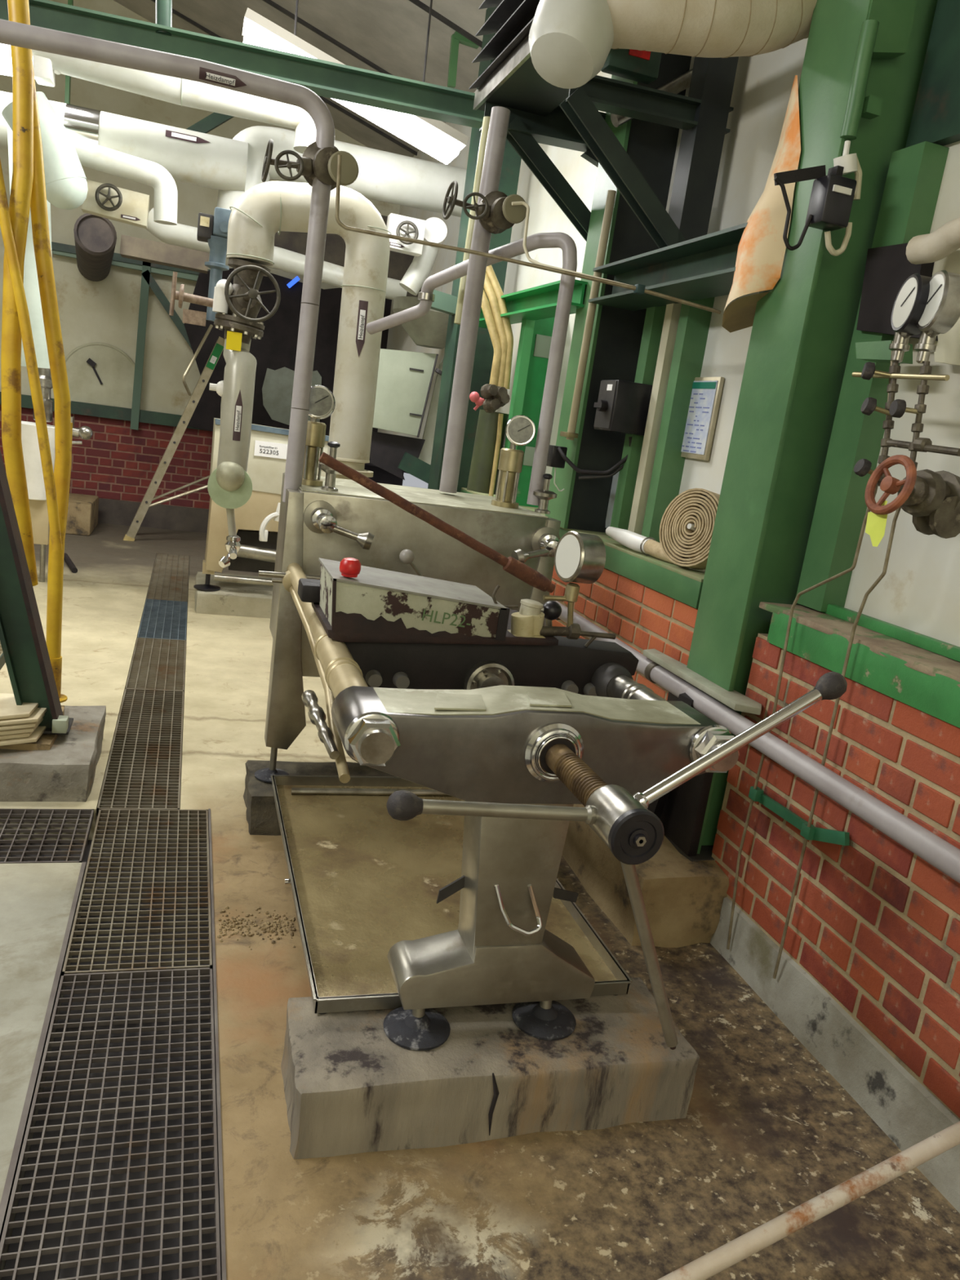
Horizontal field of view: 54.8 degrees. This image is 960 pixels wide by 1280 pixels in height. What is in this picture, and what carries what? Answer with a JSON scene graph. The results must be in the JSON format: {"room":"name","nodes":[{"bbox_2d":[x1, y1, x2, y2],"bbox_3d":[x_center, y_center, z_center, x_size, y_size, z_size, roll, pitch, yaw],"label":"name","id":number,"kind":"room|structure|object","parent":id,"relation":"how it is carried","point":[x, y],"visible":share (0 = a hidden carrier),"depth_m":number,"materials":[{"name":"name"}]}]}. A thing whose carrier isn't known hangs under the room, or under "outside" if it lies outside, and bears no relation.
{"room":"factory machine room","nodes":[
{"label":"factory machine room","id":0,"kind":"room"},
{"bbox_2d":[1,91,88,209],"bbox_3d":[-2.360,-2.661,5.035,0.435,0.560,0.250,4,14,-18],"label":"insulated pipe","id":1,"kind":"object","parent":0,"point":[65,180],"visible":0.68,"depth_m":4.98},
{"bbox_2d":[0,404,213,533],"bbox_3d":[-4.273,-1.792,9.455,5.890,1.083,0.280,4,14,-18],"label":"wall","id":2,"kind":"structure","parent":0,"point":[119,462],"depth_m":9.57,"materials":[{"name":"brick"}]},
{"bbox_2d":[0,391,208,431],"bbox_3d":[-4.154,-2.325,9.194,5.890,0.120,0.100,4,14,-18],"label":"trim","id":3,"kind":"structure","parent":2,"relation":"on","point":[77,407],"depth_m":9.30,"materials":[{"name":"green paint"}]},
{"bbox_2d":[31,49,315,153],"bbox_3d":[-1.620,-3.045,5.156,1.577,0.316,0.208,4,14,-18],"label":"insulated pipe","id":4,"kind":"object","parent":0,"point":[180,91],"visible":0.52,"depth_m":5.10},
{"bbox_2d":[0,0,399,415],"bbox_3d":[-4.220,-4.468,8.705,7.800,4.400,0.040,4,14,-18],"label":"wall","id":5,"kind":"structure","parent":0,"point":[106,311],"depth_m":9.13,"materials":[{"name":"paint"}]},
{"bbox_2d":[65,342,142,408],"bbox_3d":[-3.806,-2.580,9.298,0.778,0.778,0.075,4,14,-18],"label":"hatch","id":6,"kind":"object","parent":5,"relation":"attached to","point":[98,373],"visible":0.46,"depth_m":9.28,"materials":[{"name":"beige metal"}]},
{"bbox_2d":[52,249,198,281],"bbox_3d":[-3.404,-3.662,9.035,1.395,0.091,0.070,4,14,-18],"label":"rail","id":7,"kind":"object","parent":5,"relation":"attached to","point":[154,270],"visible":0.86,"depth_m":9.06,"materials":[{"name":"green"}]},
{"bbox_2d":[73,213,116,281],"bbox_3d":[-3.313,-3.339,7.956,0.300,0.300,2.300,2,14,-23],"label":"duct mouth","id":8,"kind":"object","parent":7,"relation":"attached to","point":[95,236],"visible":0.94,"depth_m":6.99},
{"bbox_2d":[120,234,208,273],"bbox_3d":[-2.472,-3.029,7.278,0.651,0.153,0.200,4,14,-18],"label":"duct","id":9,"kind":"object","parent":8,"relation":"attached to","point":[131,247],"visible":0.86,"depth_m":7.19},
{"bbox_2d":[130,261,151,430],"bbox_3d":[-3.374,-2.947,9.208,0.115,1.684,0.050,4,14,-18],"label":"wall frame","id":10,"kind":"object","parent":5,"relation":"attached to","point":[144,289],"visible":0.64,"depth_m":9.19,"materials":[{"name":"green"}]},
{"bbox_2d":[207,330,256,567],"bbox_3d":[-1.241,-0.930,4.593,0.269,1.141,0.212,19,17,41],"label":"pipe","id":11,"kind":"object","parent":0,"point":[229,486],"visible":1,"depth_m":4.53,"materials":[{"name":"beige metal"}]},
{"bbox_2d":[168,257,280,344],"bbox_3d":[-1.216,-1.628,4.412,0.494,0.380,0.358,4,14,-18],"label":"valve","id":12,"kind":"object","parent":11,"relation":"on","point":[237,305],"visible":0.99,"depth_m":4.40,"materials":[{"name":"metal"}]},
{"bbox_2d":[196,207,231,321],"bbox_3d":[-1.353,-1.895,4.686,0.169,0.533,0.244,4,14,-18],"label":"valve actuator","id":13,"kind":"object","parent":12,"relation":"attached to","point":[212,229],"visible":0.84,"depth_m":4.63,"materials":[{"name":"grey metal"}]},
{"bbox_2d":[226,181,391,479],"bbox_3d":[-0.884,-1.392,4.646,0.817,1.688,0.272,4,14,-18],"label":"insulated pipe","id":14,"kind":"object","parent":12,"relation":"attached to","point":[265,209],"visible":0.91,"depth_m":4.53,"materials":[{"name":"beige"}]},
{"bbox_2d":[0,0,484,128],"bbox_3d":[-1.181,-2.704,4.303,2.558,0.203,0.120,4,14,-18],"label":"roof beam","id":15,"kind":"structure","parent":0,"point":[328,79],"depth_m":4.35,"materials":[{"name":"metal"}]},
{"bbox_2d":[330,97,469,164],"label":"skylight","id":16,"kind":"object","parent":15,"relation":"hanging from","point":[442,142],"depth_m":5.10,"materials":[{"name":"grey"}]},
{"bbox_2d":[145,208,407,300],"bbox_3d":[-1.466,-2.809,6.782,1.911,0.326,0.150,4,14,-18],"label":"insulated pipe","id":17,"kind":"object","parent":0,"point":[180,235],"visible":0.53,"depth_m":6.73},
{"bbox_2d":[184,267,408,473],"bbox_3d":[-1.647,-2.899,9.724,2.811,2.109,0.030,4,14,-18],"label":"wall opening","id":18,"kind":"structure","parent":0,"point":[277,348],"depth_m":9.52,"materials":[{"name":"black"}]},
{"bbox_2d":[262,366,321,425],"bbox_3d":[-1.966,-2.550,9.690,0.622,0.596,0.020,4,14,-18],"label":"lining","id":19,"kind":"object","parent":18,"relation":"attached to","point":[277,385],"visible":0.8,"depth_m":9.64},
{"bbox_2d":[113,0,487,157],"bbox_3d":[-2.367,-4.653,2.377,8.404,2.620,13.300,4,14,-18],"label":"ceiling","id":20,"kind":"structure","parent":0,"point":[388,37],"depth_m":7.13,"materials":[{"name":"grey metal"}]},
{"bbox_2d":[32,54,61,87],"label":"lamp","id":21,"kind":"object","parent":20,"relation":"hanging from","point":[44,73],"depth_m":4.88,"materials":[{"name":"white plastic"}]},
{"bbox_2d":[242,0,344,64],"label":"skylight","id":22,"kind":"object","parent":20,"relation":"hanging from","point":[257,30],"depth_m":4.76,"materials":[{"name":"grey"}]},
{"bbox_2d":[0,523,959,1279],"bbox_3d":[-3.109,0.321,4.000,8.600,0.254,14.000,4,14,-18],"label":"floor","id":23,"kind":"structure","parent":0,"point":[766,1130],"depth_m":2.09,"materials":[{"name":"concrete"}]},
{"bbox_2d":[0,808,93,863],"bbox_3d":[-1.671,0.641,2.994,0.745,0.029,0.394,4,14,-18],"label":"floor grate","id":24,"kind":"object","parent":23,"relation":"on","point":[9,813],"depth_m":3.08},
{"bbox_2d":[0,704,106,801],"bbox_3d":[-1.980,0.396,3.471,1.034,0.150,0.673,4,14,-18],"label":"concrete footing","id":25,"kind":"object","parent":23,"relation":"on","point":[65,772],"visible":0.78,"depth_m":3.31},
{"bbox_2d":[0,706,65,750],"bbox_3d":[-2.017,0.314,3.445,0.843,0.045,0.447,4,14,-18],"label":"concrete slab","id":26,"kind":"object","parent":25,"relation":"on","point":[46,741],"visible":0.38,"depth_m":3.37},
{"bbox_2d":[0,449,73,734],"bbox_3d":[-1.668,-0.278,3.271,0.232,1.290,0.528,19,17,40],"label":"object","id":27,"kind":"structure","parent":26,"relation":"on","point":[22,637],"depth_m":3.31,"materials":[{"name":"green paint"}]},
{"bbox_2d":[0,0,72,702],"bbox_3d":[-1.703,-1.005,3.533,0.313,2.623,0.189,4,14,-18],"label":"pipes","id":28,"kind":"object","parent":25,"relation":"on","point":[28,189],"visible":0.89,"depth_m":3.47,"materials":[{"name":"paint"}]},
{"bbox_2d":[21,367,93,582],"bbox_3d":[-2.960,-1.142,6.391,0.534,1.551,0.422,4,14,-18],"label":"filter","id":29,"kind":"object","parent":23,"relation":"on","point":[30,446],"visible":0.55,"depth_m":6.23,"materials":[{"name":"white plastic"}]},
{"bbox_2d":[0,967,221,1279],"bbox_3d":[-0.751,1.010,1.955,0.371,0.029,1.024,4,14,-18],"label":"floor grate","id":30,"kind":"object","parent":23,"relation":"on","point":[116,978],"depth_m":1.92,"materials":[{"name":"metal"}]},
{"bbox_2d":[62,808,212,973],"bbox_3d":[-1.039,0.753,2.894,0.371,0.029,0.994,4,14,-18],"label":"floor grate","id":31,"kind":"object","parent":23,"relation":"on","point":[118,815],"depth_m":2.82,"materials":[{"name":"metal"}]},
{"bbox_2d":[97,688,183,816],"bbox_3d":[-1.433,0.443,3.996,0.279,0.029,1.414,4,14,-18],"label":"floor grate","id":32,"kind":"object","parent":23,"relation":"on","point":[148,737],"depth_m":3.84,"materials":[{"name":"metal"}]},
{"bbox_2d":[125,637,186,690],"bbox_3d":[-1.778,0.135,5.120,0.279,0.029,1.004,4,14,-18],"label":"floor grate","id":33,"kind":"object","parent":23,"relation":"on","point":[157,664],"depth_m":5.07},
{"bbox_2d":[137,599,187,639],"bbox_3d":[-2.076,-0.132,6.091,0.279,0.029,1.084,4,14,-18],"label":"floor grate","id":34,"kind":"object","parent":23,"relation":"on","point":[161,619],"depth_m":6.04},
{"bbox_2d":[146,552,189,601],"bbox_3d":[-2.507,-0.517,7.497,0.279,0.029,1.944,4,14,-18],"label":"floor grate","id":35,"kind":"object","parent":23,"relation":"on","point":[169,580],"depth_m":7.35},
{"bbox_2d":[123,324,224,541],"bbox_3d":[-2.861,-1.878,8.651,0.818,2.104,0.791,4,14,-18],"label":"ladder","id":36,"kind":"object","parent":23,"relation":"on","point":[145,504],"visible":0.94,"depth_m":8.53,"materials":[{"name":"metal"}]},
{"bbox_2d":[195,571,273,617],"bbox_3d":[-1.524,-0.322,6.853,1.122,0.150,0.810,4,14,-18],"label":"concrete plinth","id":37,"kind":"object","parent":23,"relation":"on","point":[236,599],"visible":0.39,"depth_m":6.43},
{"bbox_2d":[193,417,328,591],"bbox_3d":[-1.477,-0.901,6.452,0.920,1.159,0.771,4,14,-18],"label":"machine","id":38,"kind":"object","parent":23,"relation":"on","point":[256,522],"visible":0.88,"depth_m":6.30,"materials":[{"name":"beige metal"}]},
{"bbox_2d":[209,417,328,494],"bbox_3d":[-1.443,-1.266,6.488,0.836,0.461,0.520,4,14,-18],"label":"metal cabinet","id":39,"kind":"object","parent":38,"relation":"attached to","point":[267,458],"depth_m":6.24,"materials":[{"name":"metal"}]},
{"bbox_2d":[244,760,397,835],"bbox_3d":[-0.308,0.605,3.578,1.178,0.152,0.380,4,14,-18],"label":"concrete plinth","id":40,"kind":"object","parent":23,"relation":"on","point":[261,815],"visible":0.27,"depth_m":3.36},
{"bbox_2d":[271,774,632,1015],"bbox_3d":[-0.187,0.687,2.788,0.804,0.048,1.297,4,14,-18],"label":"drip tray","id":41,"kind":"object","parent":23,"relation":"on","point":[364,881],"visible":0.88,"depth_m":2.66,"materials":[{"name":"metal"}]},
{"bbox_2d":[427,6,521,492],"bbox_3d":[-0.051,-1.835,5.888,0.295,3.900,0.250,4,14,-18],"label":"steel column","id":42,"kind":"structure","parent":23,"relation":"on","point":[510,170],"depth_m":5.84,"materials":[{"name":"metal"}]},
{"bbox_2d":[280,976,701,1160],"bbox_3d":[0.023,0.967,2.153,0.936,0.178,0.345,4,14,-18],"label":"concrete plinth","id":43,"kind":"object","parent":23,"relation":"on","point":[348,1088],"visible":0.88,"depth_m":2.03,"materials":[{"name":"concrete"}]},
{"bbox_2d":[504,316,555,507],"bbox_3d":[0.212,-0.754,5.270,0.243,2.160,0.110,4,14,-18],"label":"steel column","id":44,"kind":"structure","parent":23,"relation":"on","point":[535,336],"depth_m":5.07,"materials":[{"name":"green"}]},
{"bbox_2d":[478,279,587,328],"bbox_3d":[0.221,-1.773,4.934,0.160,0.110,1.600,3,14,-19],"label":"beam","id":45,"kind":"structure","parent":44,"relation":"on","point":[540,302],"depth_m":4.67,"materials":[{"name":"metal"}]},
{"bbox_2d":[466,265,513,496],"bbox_3d":[0.050,-1.421,5.083,0.315,1.251,0.347,4,14,-18],"label":"insulated lines","id":46,"kind":"object","parent":45,"relation":"attached to","point":[490,437],"visible":0.91,"depth_m":5.03,"materials":[{"name":"metal"}]},
{"bbox_2d":[254,385,847,1050],"bbox_3d":[-0.074,0.011,2.792,1.108,1.408,2.634,4,14,-18],"label":"press","id":47,"kind":"object","parent":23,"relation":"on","point":[522,731],"visible":0.95,"depth_m":2.06,"materials":[{"name":"silver metal"}]},
{"bbox_2d":[0,18,334,502],"bbox_3d":[-1.068,-1.157,2.964,1.109,1.325,0.068,4,14,-18],"label":"pipe","id":48,"kind":"object","parent":47,"relation":"attached to","point":[12,33],"visible":0.99,"depth_m":2.94,"materials":[{"name":"metal"}]},
{"bbox_2d":[261,138,358,190],"bbox_3d":[-0.546,-1.535,2.983,0.294,0.168,0.172,4,14,-18],"label":"valve","id":49,"kind":"object","parent":48,"relation":"attached to","point":[315,162],"visible":0.96,"depth_m":2.96,"materials":[{"name":"metal"}]},
{"bbox_2d":[334,155,721,314],"bbox_3d":[0.177,-1.304,2.994,1.300,0.296,0.046,7,13,-4],"label":"tube","id":50,"kind":"object","parent":49,"relation":"attached to","point":[639,289],"visible":1,"depth_m":3.00,"materials":[{"name":"grey"}]},
{"bbox_2d":[318,452,615,647],"bbox_3d":[-0.033,-0.234,2.465,0.850,0.437,0.312,4,14,-18],"label":"pump","id":51,"kind":"object","parent":47,"relation":"on","point":[355,597],"visible":0.98,"depth_m":2.38,"materials":[{"name":"grey metal"}]},
{"bbox_2d":[366,231,577,505],"bbox_3d":[-0.115,-1.159,3.912,0.119,0.994,1.251,-3,17,-40],"label":"pipe","id":52,"kind":"object","parent":47,"relation":"on","point":[563,241],"visible":0.99,"depth_m":3.50,"materials":[{"name":"metal"}]},
{"bbox_2d":[439,106,510,493],"bbox_3d":[-0.026,-1.307,3.656,0.090,1.444,0.072,4,14,-18],"label":"pipe","id":53,"kind":"object","parent":47,"relation":"on","point":[500,116],"visible":1,"depth_m":3.63,"materials":[{"name":"metal"}]},
{"bbox_2d":[442,180,526,234],"bbox_3d":[0.017,-1.617,3.458,0.294,0.146,0.172,4,14,-18],"label":"valve","id":54,"kind":"object","parent":53,"relation":"attached to","point":[495,213],"visible":1,"depth_m":3.43,"materials":[{"name":"metal"}]},
{"bbox_2d":[561,804,729,948],"bbox_3d":[0.590,0.768,3.228,0.433,0.235,0.702,4,14,-18],"label":"concrete footing","id":55,"kind":"object","parent":23,"relation":"on","point":[682,896],"visible":0.44,"depth_m":2.94,"materials":[{"name":"concrete"}]},
{"bbox_2d":[660,0,937,861],"bbox_3d":[1.054,-1.129,2.798,0.355,3.785,0.350,4,14,-18],"label":"steel column","id":56,"kind":"structure","parent":55,"relation":"on","point":[802,329],"depth_m":2.80,"materials":[{"name":"metal"}]},
{"bbox_2d":[721,75,800,333],"bbox_3d":[0.915,-1.367,2.926,0.161,0.748,0.372,12,13,16],"label":"cloth","id":57,"kind":"object","parent":56,"relation":"attached to","point":[762,247],"visible":0.92,"depth_m":2.80,"materials":[{"name":"fabric"}]},
{"bbox_2d":[773,140,862,256],"bbox_3d":[0.938,-1.227,2.548,0.293,0.310,0.096,4,14,-18],"label":"box","id":58,"kind":"object","parent":56,"relation":"attached to","point":[833,195],"visible":1,"depth_m":2.54,"materials":[{"name":"black plastic"}]},
{"bbox_2d":[840,19,883,140],"bbox_3d":[1.059,-1.524,2.534,0.098,0.284,0.043,4,14,-18],"label":"conduit","id":59,"kind":"object","parent":56,"relation":"attached to","point":[858,106],"visible":1,"depth_m":2.52,"materials":[{"name":"metal"}]},
{"bbox_2d":[657,1120,959,1279],"bbox_3d":[0.660,1.083,1.777,0.792,0.266,0.034,2,14,-23],"label":"pipe","id":60,"kind":"object","parent":23,"relation":"on","point":[749,1243],"visible":1,"depth_m":1.76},
{"bbox_2d":[377,37,808,497],"bbox_3d":[0.126,-2.636,6.344,0.037,3.110,7.600,4,14,-18],"label":"wall","id":61,"kind":"structure","parent":0,"point":[762,86],"depth_m":3.60,"materials":[{"name":"paint"}]},
{"bbox_2d":[217,125,466,217],"bbox_3d":[-0.571,-2.878,6.172,2.266,0.670,0.296,4,14,-18],"label":"insulated pipe","id":62,"kind":"object","parent":61,"relation":"attached to","point":[383,175],"visible":0.48,"depth_m":5.98,"materials":[{"name":"metal"}]},
{"bbox_2d":[0,90,248,191],"bbox_3d":[-2.288,-2.979,5.510,1.743,0.322,0.304,4,14,-18],"label":"insulated pipe","id":63,"kind":"object","parent":62,"relation":"attached to","point":[190,157],"visible":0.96,"depth_m":5.51,"materials":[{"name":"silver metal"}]},
{"bbox_2d":[7,124,52,368],"bbox_3d":[-2.608,-2.273,5.389,0.285,1.332,0.210,4,14,-18],"label":"insulated pipe","id":64,"kind":"object","parent":63,"relation":"attached to","point":[31,286],"visible":0.22,"depth_m":5.36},
{"bbox_2d":[70,136,177,225],"bbox_3d":[-2.156,-2.680,5.362,0.788,0.377,0.132,4,14,-18],"label":"insulated pipe","id":65,"kind":"object","parent":64,"relation":"attached to","point":[95,157],"visible":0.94,"depth_m":5.36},
{"bbox_2d":[80,179,150,228],"bbox_3d":[-2.255,-2.703,5.732,0.387,0.204,0.188,4,14,-18],"label":"valve cover","id":66,"kind":"object","parent":63,"relation":"attached to","point":[108,201],"visible":0.99,"depth_m":5.71,"materials":[{"name":"metal"}]},
{"bbox_2d":[399,217,447,295],"bbox_3d":[-0.387,-2.598,6.278,0.270,0.500,0.192,4,14,-18],"label":"insulated pipe","id":67,"kind":"object","parent":62,"relation":"attached to","point":[436,230],"visible":0.9,"depth_m":6.25,"materials":[{"name":"white plastic"}]},
{"bbox_2d":[265,215,422,297],"bbox_3d":[-0.748,-3.353,8.177,2.459,0.690,0.050,4,14,-18],"label":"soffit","id":68,"kind":"structure","parent":61,"relation":"attached to","point":[399,264],"depth_m":7.99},
{"bbox_2d":[417,356,444,464],"bbox_3d":[-0.044,-1.944,7.304,0.786,1.574,0.020,4,14,-18],"label":"lining","id":69,"kind":"object","parent":61,"relation":"attached to","point":[425,455],"visible":0.13,"depth_m":7.26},
{"bbox_2d":[372,348,441,437],"bbox_3d":[-0.591,-1.882,7.051,0.491,0.622,0.468,4,14,-18],"label":"upper cabinet","id":70,"kind":"object","parent":69,"relation":"attached to","point":[405,378],"visible":0.84,"depth_m":6.88,"materials":[{"name":"grey metal"}]},
{"bbox_2d":[368,431,425,479],"bbox_3d":[-0.660,-1.415,7.141,0.430,0.335,0.100,4,14,-18],"label":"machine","id":71,"kind":"object","parent":70,"relation":"attached to","point":[388,451],"visible":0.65,"depth_m":7.08,"materials":[{"name":"black metal"}]},
{"bbox_2d":[392,296,448,348],"bbox_3d":[-0.353,-2.327,6.823,0.600,0.320,0.600,4,14,-18],"label":"cone","id":72,"kind":"object","parent":70,"relation":"on","point":[428,331],"visible":0.46,"depth_m":6.64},
{"bbox_2d":[557,379,653,479],"bbox_3d":[0.553,-0.905,4.039,0.325,0.434,0.295,4,14,-18],"label":"control box","id":73,"kind":"object","parent":61,"relation":"attached to","point":[622,406],"visible":0.9,"depth_m":3.90,"materials":[{"name":"black plastic"}]},
{"bbox_2d":[608,305,666,538],"bbox_3d":[0.706,-0.956,4.020,0.100,1.060,0.080,4,14,-18],"label":"steel column","id":74,"kind":"structure","parent":61,"relation":"in","point":[655,316],"depth_m":4.00,"materials":[{"name":"metal"}]},
{"bbox_2d":[587,222,747,311],"bbox_3d":[0.756,-1.369,3.463,0.220,0.140,1.230,4,14,-18],"label":"beam","id":75,"kind":"structure","parent":74,"relation":"attached to","point":[702,267],"depth_m":3.42,"materials":[{"name":"metal"}]},
{"bbox_2d":[627,302,681,534],"bbox_3d":[0.754,-0.912,3.863,0.100,1.060,0.060,4,14,-18],"label":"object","id":76,"kind":"structure","parent":61,"relation":"in","point":[673,311],"depth_m":3.83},
{"bbox_2d":[528,0,817,88],"bbox_3d":[0.965,-1.934,2.823,1.625,0.708,0.328,5,13,-12],"label":"pipe","id":77,"kind":"object","parent":61,"relation":"attached to","point":[571,42],"visible":0.77,"depth_m":2.67,"materials":[{"name":"beige"}]},
{"bbox_2d":[641,297,715,542],"bbox_3d":[0.793,-0.878,3.738,0.100,1.060,0.070,4,14,-18],"label":"steel column","id":78,"kind":"structure","parent":61,"relation":"in","point":[694,322],"depth_m":3.70,"materials":[{"name":"metal"}]},
{"bbox_2d":[680,377,724,460],"bbox_3d":[0.831,-0.898,3.735,0.023,0.313,0.443,4,14,-18],"label":"framed notice","id":79,"kind":"object","parent":61,"relation":"attached to","point":[706,393],"visible":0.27,"depth_m":3.60,"materials":[{"name":"paper"}]},
{"bbox_2d":[544,566,959,1119],"bbox_3d":[0.697,0.159,3.907,0.350,0.853,5.650,4,14,-18],"label":"wall","id":80,"kind":"structure","parent":0,"point":[875,925],"depth_m":2.42,"materials":[{"name":"red brick"}]},
{"bbox_2d":[460,488,702,608],"bbox_3d":[0.275,-0.588,4.778,0.014,0.095,3.420,4,14,-18],"label":"trim","id":81,"kind":"structure","parent":80,"relation":"attached to","point":[686,590],"depth_m":3.51,"materials":[{"name":"green paint"}]},
{"bbox_2d":[461,487,705,582],"bbox_3d":[0.399,-0.628,4.805,0.260,0.015,3.420,4,14,-18],"label":"trim","id":82,"kind":"structure","parent":80,"relation":"on","point":[696,575],"depth_m":3.65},
{"bbox_2d":[545,53,691,532],"bbox_3d":[0.647,-1.823,4.142,0.245,2.655,0.260,4,14,-18],"label":"steel column","id":83,"kind":"structure","parent":82,"relation":"on","point":[616,335],"depth_m":4.14,"materials":[{"name":"metal"}]},
{"bbox_2d":[560,190,616,439],"bbox_3d":[0.473,-1.408,4.068,0.050,1.042,0.118,4,14,-18],"label":"conduit","id":84,"kind":"object","parent":83,"relation":"attached to","point":[571,434],"visible":0.95,"depth_m":4.05,"materials":[{"name":"beige"}]},
{"bbox_2d":[473,34,738,248],"bbox_3d":[0.629,-2.193,3.501,0.896,1.560,1.630,4,14,-18],"label":"bracket","id":85,"kind":"object","parent":83,"relation":"attached to","point":[542,112],"visible":0.64,"depth_m":3.52,"materials":[{"name":"metal"}]},
{"bbox_2d":[468,0,540,88],"bbox_3d":[0.299,-2.610,3.593,0.340,0.685,1.000,4,14,-18],"label":"louver","id":86,"kind":"object","parent":85,"relation":"on","point":[511,22],"visible":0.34,"depth_m":3.78,"materials":[{"name":"black metal"}]},
{"bbox_2d":[600,48,662,84],"bbox_3d":[0.551,-2.120,3.323,0.200,0.170,0.090,4,14,-18],"label":"junction box","id":87,"kind":"object","parent":86,"relation":"attached to","point":[640,66],"visible":0.44,"depth_m":3.31,"materials":[{"name":"green paint"}]},
{"bbox_2d":[605,488,719,569],"bbox_3d":[0.690,-0.462,3.563,0.138,0.294,0.759,1,15,-28],"label":"hose","id":88,"kind":"object","parent":82,"relation":"on","point":[686,525],"visible":0.88,"depth_m":3.38,"materials":[{"name":"fabric"}]},
{"bbox_2d":[554,600,959,883],"bbox_3d":[0.624,0.086,3.405,0.127,0.100,5.300,4,14,-18],"label":"pipe","id":89,"kind":"object","parent":80,"relation":"attached to","point":[931,848],"visible":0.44,"depth_m":2.41,"materials":[{"name":"metal"}]},
{"bbox_2d":[642,648,761,715],"bbox_3d":[0.729,0.128,3.086,0.100,0.022,0.690,4,14,-18],"label":"board","id":90,"kind":"object","parent":89,"relation":"on","point":[737,701],"visible":0.95,"depth_m":2.97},
{"bbox_2d":[748,786,849,845],"bbox_3d":[0.886,0.490,2.613,0.032,0.083,0.433,4,14,-18],"label":"bracket","id":91,"kind":"object","parent":80,"relation":"attached to","point":[812,833],"visible":0.94,"depth_m":2.58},
{"bbox_2d":[726,341,893,949],"bbox_3d":[0.906,0.101,2.591,0.009,1.803,0.237,4,14,-18],"label":"tube","id":92,"kind":"object","parent":91,"relation":"attached to","point":[863,528],"visible":0.77,"depth_m":2.69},
{"bbox_2d":[773,506,901,978],"bbox_3d":[0.962,0.126,2.415,0.009,1.745,0.074,4,14,-18],"label":"tube","id":93,"kind":"object","parent":91,"relation":"attached to","point":[897,512],"visible":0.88,"depth_m":2.46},
{"bbox_2d":[711,895,959,1213],"bbox_3d":[1.341,1.369,1.231,0.137,0.168,3.821,4,14,-18],"label":"baseboard","id":94,"kind":"structure","parent":80,"relation":"attached to","point":[908,1113],"depth_m":2.38,"materials":[{"name":"paint"}]},
{"bbox_2d":[759,601,959,687],"bbox_3d":[1.331,0.206,1.773,0.274,0.028,2.420,4,14,-18],"label":"ledge","id":95,"kind":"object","parent":80,"relation":"on","point":[918,659],"depth_m":2.44,"materials":[{"name":"paint"}]},
{"bbox_2d":[766,612,959,728],"bbox_3d":[1.215,0.255,1.713,0.014,0.100,2.350,4,14,-18],"label":"trim","id":96,"kind":"structure","parent":80,"relation":"attached to","point":[938,695],"depth_m":2.36,"materials":[{"name":"green paint"}]},
{"bbox_2d":[804,604,959,662],"bbox_3d":[1.365,0.184,1.778,0.030,0.030,2.420,4,14,-18],"label":"trim","id":97,"kind":"structure","parent":80,"relation":"attached to","point":[933,645],"depth_m":2.50,"materials":[{"name":"green paint"}]},
{"bbox_2d":[844,140,959,647],"bbox_3d":[1.823,-0.964,0.792,0.030,2.800,3.920,4,14,-18],"label":"wall","id":98,"kind":"structure","parent":0,"point":[918,592],"depth_m":2.52,"materials":[{"name":"paint"}]},
{"bbox_2d":[795,141,949,612],"bbox_3d":[1.129,-0.727,2.704,0.080,1.300,0.130,4,14,-18],"label":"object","id":99,"kind":"object","parent":98,"relation":"attached to","point":[915,173],"visible":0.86,"depth_m":2.70,"materials":[{"name":"green paint"}]},
{"bbox_2d":[855,242,937,364],"bbox_3d":[1.118,-0.922,2.534,0.130,0.327,0.314,4,14,-18],"label":"panel","id":100,"kind":"object","parent":98,"relation":"attached to","point":[887,268],"depth_m":2.56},
{"bbox_2d":[906,217,959,264],"bbox_3d":[1.168,-0.994,2.279,0.070,0.105,0.247,4,14,-18],"label":"pipe","id":101,"kind":"object","parent":100,"relation":"attached to","point":[934,246],"visible":1,"depth_m":2.31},
{"bbox_2d":[852,360,959,486],"bbox_3d":[1.010,-0.530,2.274,0.091,0.311,0.422,4,14,-18],"label":"pipe manifold","id":102,"kind":"object","parent":98,"relation":"attached to","point":[896,408],"visible":0.93,"depth_m":2.26,"materials":[{"name":"metal"}]},
{"bbox_2d":[888,273,930,363],"bbox_3d":[1.050,-0.780,2.248,0.062,0.202,0.137,8,13,-1],"label":"pressure gauge","id":103,"kind":"object","parent":102,"relation":"on","point":[912,298],"visible":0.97,"depth_m":2.23,"materials":[{"name":"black metal"}]},
{"bbox_2d":[914,269,959,364],"bbox_3d":[1.074,-0.756,2.168,0.062,0.205,0.137,8,13,-1],"label":"pressure gauge","id":104,"kind":"object","parent":102,"relation":"on","point":[941,312],"visible":0.91,"depth_m":2.13,"materials":[{"name":"silver metal"}]},
{"bbox_2d":[864,454,959,538],"bbox_3d":[1.100,-0.332,2.194,0.446,0.172,0.227,4,14,-18],"label":"valve","id":105,"kind":"object","parent":98,"relation":"attached to","point":[932,498],"visible":1,"depth_m":2.12,"materials":[{"name":"metal"}]},
{"bbox_2d":[905,0,959,147],"bbox_3d":[1.390,-2.035,2.226,0.040,1.490,0.500,4,14,-18],"label":"roller blind","id":106,"kind":"object","parent":98,"relation":"attached to","point":[935,117],"visible":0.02,"depth_m":2.50,"materials":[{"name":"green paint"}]},
{"bbox_2d":[932,248,959,365],"bbox_3d":[1.241,-0.850,2.368,0.030,0.321,0.327,4,14,-18],"label":"lining","id":107,"kind":"object","parent":98,"relation":"attached to","point":[948,344],"visible":0.4,"depth_m":2.40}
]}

